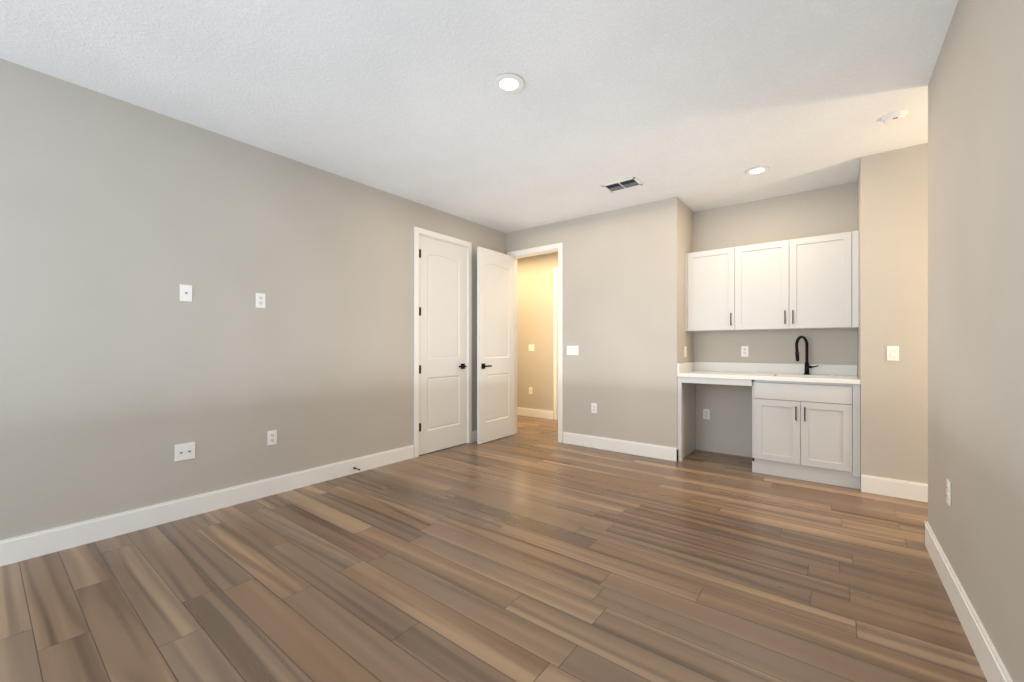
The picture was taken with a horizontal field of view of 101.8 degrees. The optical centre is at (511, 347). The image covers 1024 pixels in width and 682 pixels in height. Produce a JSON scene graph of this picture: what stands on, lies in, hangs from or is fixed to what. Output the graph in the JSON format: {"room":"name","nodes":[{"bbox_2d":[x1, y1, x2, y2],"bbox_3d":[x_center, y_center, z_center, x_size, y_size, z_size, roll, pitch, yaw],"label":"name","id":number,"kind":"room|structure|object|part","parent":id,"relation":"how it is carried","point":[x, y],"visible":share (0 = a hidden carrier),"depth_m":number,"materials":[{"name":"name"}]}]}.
{"room":"empty bonus room","nodes":[
{"label":"empty bonus room","id":0,"kind":"room"},
{"bbox_2d":[0,58,505,540],"bbox_3d":[-2.257,-0.190,2.997,0.120,2.740,7.170,0,0,38],"label":"wall","id":1,"kind":"structure","parent":0,"point":[124,370],"depth_m":2.85,"materials":[{"name":"paint"}]},
{"bbox_2d":[175,442,194,461],"bbox_3d":[-2.262,0.725,2.880,0.014,0.115,0.116,0,0,38],"label":"electrical outlet","id":2,"kind":"object","parent":1,"relation":"attached to","point":[185,451],"visible":1,"depth_m":2.88,"materials":[{"name":"white plastic"}]},
{"bbox_2d":[180,284,191,301],"bbox_3d":[-2.259,-0.375,2.884,0.014,0.115,0.070,0,0,38],"label":"outlet","id":3,"kind":"object","parent":1,"relation":"attached to","point":[185,292],"visible":1,"depth_m":2.88,"materials":[{"name":"white plastic"}]},
{"bbox_2d":[0,445,413,565],"bbox_3d":[-2.726,1.113,2.282,0.014,0.135,5.465,0,0,38],"label":"baseboard","id":4,"kind":"structure","parent":1,"relation":"attached to","point":[44,542],"depth_m":2.82,"materials":[{"name":"white wood"}]},
{"bbox_2d":[256,293,264,307],"bbox_3d":[-1.970,-0.365,3.261,0.008,0.115,0.070,0,0,38],"label":"outlet","id":5,"kind":"object","parent":1,"relation":"attached to","point":[260,300],"visible":1,"depth_m":3.26,"materials":[{"name":"white plastic"}]},
{"bbox_2d":[267,430,276,445],"bbox_3d":[-1.918,0.725,3.329,0.008,0.115,0.070,0,0,38],"label":"electrical outlet","id":6,"kind":"object","parent":1,"relation":"attached to","point":[272,437],"visible":1,"depth_m":3.33,"materials":[{"name":"white plastic"}]},
{"bbox_2d":[414,226,471,457],"bbox_3d":[-0.809,-0.055,4.822,0.175,2.471,0.886,0,0,38],"label":"door","id":7,"kind":"structure","parent":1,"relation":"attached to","point":[443,240],"depth_m":4.78,"materials":[{"name":"white wood"}]},
{"bbox_3d":[-0.799,-0.022,4.809,0.143,2.388,0.749,0,0,38],"label":"closet door","id":8,"kind":"part","parent":7,"relation":"part of","materials":[{"name":"white wood"}]},
{"bbox_3d":[-0.635,0.232,5.021,0.143,0.064,0.137,0,0,38],"label":"handle","id":9,"kind":"part","parent":7,"relation":"part of","materials":[{"name":"black metal"}]},
{"bbox_2d":[472,430,476,441],"bbox_3d":[-0.291,1.113,5.423,0.014,0.135,0.685,0,0,38],"label":"baseboard","id":10,"kind":"structure","parent":1,"relation":"attached to","point":[474,433],"depth_m":5.18,"materials":[{"name":"white wood"}]},
{"bbox_2d":[0,0,957,232],"bbox_3d":[0.343,-1.610,3.151,9.000,0.100,11.000,0,0,38],"label":"ceiling","id":11,"kind":"structure","parent":0,"point":[696,105],"depth_m":2.47,"materials":[{"name":"paint"}]},
{"bbox_2d":[493,74,523,93],"bbox_3d":[-0.019,-1.554,2.457,0.184,0.011,0.184,0,0,38],"label":"recessed light","id":12,"kind":"object","parent":11,"relation":"in","point":[508,83],"visible":1,"depth_m":2.45,"materials":[{"name":"white plastic"}]},
{"bbox_2d":[601,177,642,191],"bbox_3d":[1.056,-1.553,3.990,0.335,0.014,0.215,0,0,38],"label":"ceiling vent","id":13,"kind":"object","parent":11,"relation":"in","point":[622,184],"visible":0.96,"depth_m":3.97,"materials":[{"name":"white metal"}]},
{"bbox_2d":[745,166,768,174],"bbox_3d":[2.159,-1.554,3.666,0.184,0.011,0.184,0,0,38],"label":"recessed light","id":14,"kind":"object","parent":11,"relation":"in","point":[757,170],"visible":1,"depth_m":3.66,"materials":[{"name":"white plastic"}]},
{"bbox_2d":[881,110,907,124],"bbox_3d":[2.581,-1.542,2.807,0.136,0.037,0.136,0,0,38],"label":"smoke detector","id":15,"kind":"object","parent":11,"relation":"attached to","point":[894,117],"visible":1,"depth_m":2.78,"materials":[{"name":"white plastic"}]},
{"bbox_2d":[0,415,986,681],"bbox_3d":[0.343,1.230,3.151,9.000,0.100,11.000,0,0,38],"label":"floor","id":16,"kind":"structure","parent":0,"point":[532,549],"depth_m":2.07,"materials":[{"name":"brown wood"}]},
{"bbox_2d":[677,230,859,488],"bbox_3d":[2.478,0.077,4.109,1.456,2.205,0.644,0,0,38],"label":"kitchenette","id":17,"kind":"object","parent":16,"relation":"on","point":[806,421],"visible":1,"depth_m":3.88,"materials":[{"name":"white wood"}]},
{"bbox_3d":[2.173,0.743,4.356,0.673,0.875,0.628,0,0,38],"label":"panel","id":18,"kind":"part","parent":17,"relation":"part of","materials":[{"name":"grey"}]},
{"bbox_2d":[677,370,859,384],"bbox_3d":[2.478,0.286,4.110,1.456,0.037,0.643,0,0,38],"label":"countertop","id":19,"kind":"structure","parent":17,"relation":"on","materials":[{"name":"white stone"}]},
{"bbox_2d":[795,335,818,374],"bbox_3d":[2.842,0.078,4.008,0.182,0.379,0.187,0,0,38],"label":"faucet","id":20,"kind":"object","parent":17,"relation":"on","point":[806,369],"depth_m":4.04,"materials":[{"name":"black metal"}]},
{"bbox_2d":[517,252,557,410],"bbox_3d":[0.619,-0.190,6.910,4.670,2.740,0.120,0,0,38],"label":"wall","id":21,"kind":"structure","parent":0,"point":[535,307],"depth_m":6.94,"materials":[{"name":"paint"}]},
{"bbox_2d":[529,344,533,350],"bbox_3d":[0.328,0.010,7.049,0.116,0.115,0.016,0,0,38],"label":"light switch","id":22,"kind":"object","parent":21,"relation":"attached to","point":[531,347],"visible":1,"depth_m":7.05,"materials":[{"name":"white plastic"}]},
{"bbox_2d":[517,407,553,419],"bbox_3d":[-0.248,1.113,7.497,2.340,0.135,0.014,0,0,38],"label":"baseboard","id":23,"kind":"structure","parent":21,"relation":"attached to","point":[545,414],"depth_m":6.98,"materials":[{"name":"white wood"}]},
{"bbox_2d":[554,267,557,419],"bbox_3d":[1.039,-0.055,6.497,0.906,2.471,0.018,0,0,38],"label":"door frame","id":24,"kind":"structure","parent":21,"relation":"attached to","point":[555,342],"depth_m":6.74,"materials":[{"name":"white wood"}]},
{"bbox_2d":[557,271,557,419],"bbox_3d":[1.081,-0.029,6.551,0.800,2.418,0.120,0,0,38],"label":"hall door","id":25,"kind":"structure","parent":21,"relation":"in","point":[557,345],"depth_m":6.74,"materials":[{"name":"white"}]},
{"bbox_2d":[506,197,679,447],"bbox_3d":[0.847,-0.190,5.050,2.270,2.740,0.120,0,0,38],"label":"wall","id":26,"kind":"structure","parent":0,"point":[621,298],"depth_m":4.68,"materials":[{"name":"paint"}]},
{"bbox_2d":[507,243,562,442],"bbox_3d":[0.281,-0.055,5.402,0.871,2.471,0.018,0,0,38],"label":"door frame","id":27,"kind":"structure","parent":26,"relation":"attached to","point":[559,246],"depth_m":5.15,"materials":[{"name":"white wood"}]},
{"bbox_2d":[513,248,557,433],"bbox_3d":[0.324,-0.029,5.456,0.765,2.418,0.121,0,0,38],"label":"doorway","id":28,"kind":"structure","parent":26,"relation":"in","point":[516,257],"depth_m":5.70,"materials":[{"name":"white wood"}]},
{"bbox_2d":[477,247,513,443],"bbox_3d":[-0.194,-0.022,5.330,0.143,2.388,0.726,0,0,36],"label":"entry door","id":29,"kind":"structure","parent":28,"relation":"attached to","point":[495,344],"depth_m":5.27,"materials":[{"name":"white wood"}]},
{"bbox_3d":[-0.346,0.232,5.123,0.143,0.064,0.137,0,0,36],"label":"handle","id":30,"kind":"part","parent":29,"relation":"part of","materials":[{"name":"black metal"}]},
{"bbox_2d":[567,346,578,354],"bbox_3d":[0.734,0.040,5.051,0.162,0.115,0.016,0,0,38],"label":"light switch","id":31,"kind":"object","parent":26,"relation":"attached to","point":[572,350],"visible":1,"depth_m":5.05,"materials":[{"name":"white plastic"}]},
{"bbox_2d":[591,403,596,412],"bbox_3d":[0.962,0.715,4.880,0.070,0.115,0.008,0,0,38],"label":"electrical outlet","id":32,"kind":"object","parent":26,"relation":"attached to","point":[593,407],"visible":1,"depth_m":4.88,"materials":[{"name":"white plastic"}]},
{"bbox_2d":[563,432,678,461],"bbox_3d":[1.176,1.113,4.715,1.369,0.135,0.022,0,0,38],"label":"baseboard","id":33,"kind":"structure","parent":26,"relation":"attached to","point":[642,449],"depth_m":4.65,"materials":[{"name":"white wood"}]},
{"bbox_2d":[680,166,859,456],"bbox_3d":[2.554,-0.190,4.207,1.700,2.740,0.640,0,0,38],"label":"wall","id":34,"kind":"structure","parent":0,"point":[726,428],"depth_m":4.45,"materials":[{"name":"paint"}]},
{"bbox_2d":[684,346,686,356],"bbox_3d":[1.896,0.050,4.541,0.010,0.115,0.070,0,0,38],"label":"outlet","id":35,"kind":"object","parent":34,"relation":"attached to","point":[685,351],"visible":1,"depth_m":4.53,"materials":[{"name":"white plastic"}]},
{"bbox_2d":[703,409,709,418],"bbox_3d":[2.207,0.760,4.724,0.070,0.115,0.008,0,0,38],"label":"outlet","id":36,"kind":"object","parent":34,"relation":"attached to","point":[706,413],"visible":1,"depth_m":4.72,"materials":[{"name":"white plastic"}]},
{"bbox_2d":[741,346,748,356],"bbox_3d":[2.512,0.045,4.488,0.070,0.115,0.008,0,0,38],"label":"outlet","id":37,"kind":"object","parent":34,"relation":"attached to","point":[744,351],"visible":1,"depth_m":4.49,"materials":[{"name":"white plastic"}]},
{"bbox_2d":[860,143,927,488],"bbox_3d":[3.874,-0.190,2.703,2.470,2.740,0.120,0,0,38],"label":"wall","id":38,"kind":"structure","parent":0,"point":[893,297],"depth_m":3.29,"materials":[{"name":"paint"}]},
{"bbox_2d":[887,346,898,360],"bbox_3d":[3.012,0.050,3.288,0.070,0.115,0.010,0,0,38],"label":"light switch","id":39,"kind":"object","parent":38,"relation":"attached to","point":[892,353],"visible":1,"depth_m":3.29,"materials":[{"name":"white plastic"}]},
{"bbox_2d":[861,475,927,501],"bbox_3d":[3.834,1.113,2.650,2.468,0.135,0.014,0,0,38],"label":"baseboard","id":40,"kind":"structure","parent":38,"relation":"attached to","point":[869,484],"depth_m":3.27,"materials":[{"name":"white wood"}]},
{"bbox_2d":[928,0,1023,681],"bbox_3d":[0.665,-0.190,0.041,0.120,2.740,6.080,0,0,38],"label":"wall","id":41,"kind":"structure","parent":0,"point":[976,271],"depth_m":1.59,"materials":[{"name":"paint"}]},
{"bbox_2d":[946,479,950,506],"bbox_3d":[2.115,0.705,2.017,0.008,0.115,0.070,0,0,38],"label":"outlet","id":42,"kind":"object","parent":41,"relation":"attached to","point":[948,491],"visible":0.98,"depth_m":2.01,"materials":[{"name":"white plastic"}]},
{"bbox_2d":[924,521,1012,681],"bbox_3d":[0.624,1.113,0.082,0.034,0.135,6.094,0,0,38],"label":"baseboard","id":43,"kind":"structure","parent":41,"relation":"attached to","point":[993,668],"depth_m":1.69,"materials":[{"name":"white wood"}]}
]}

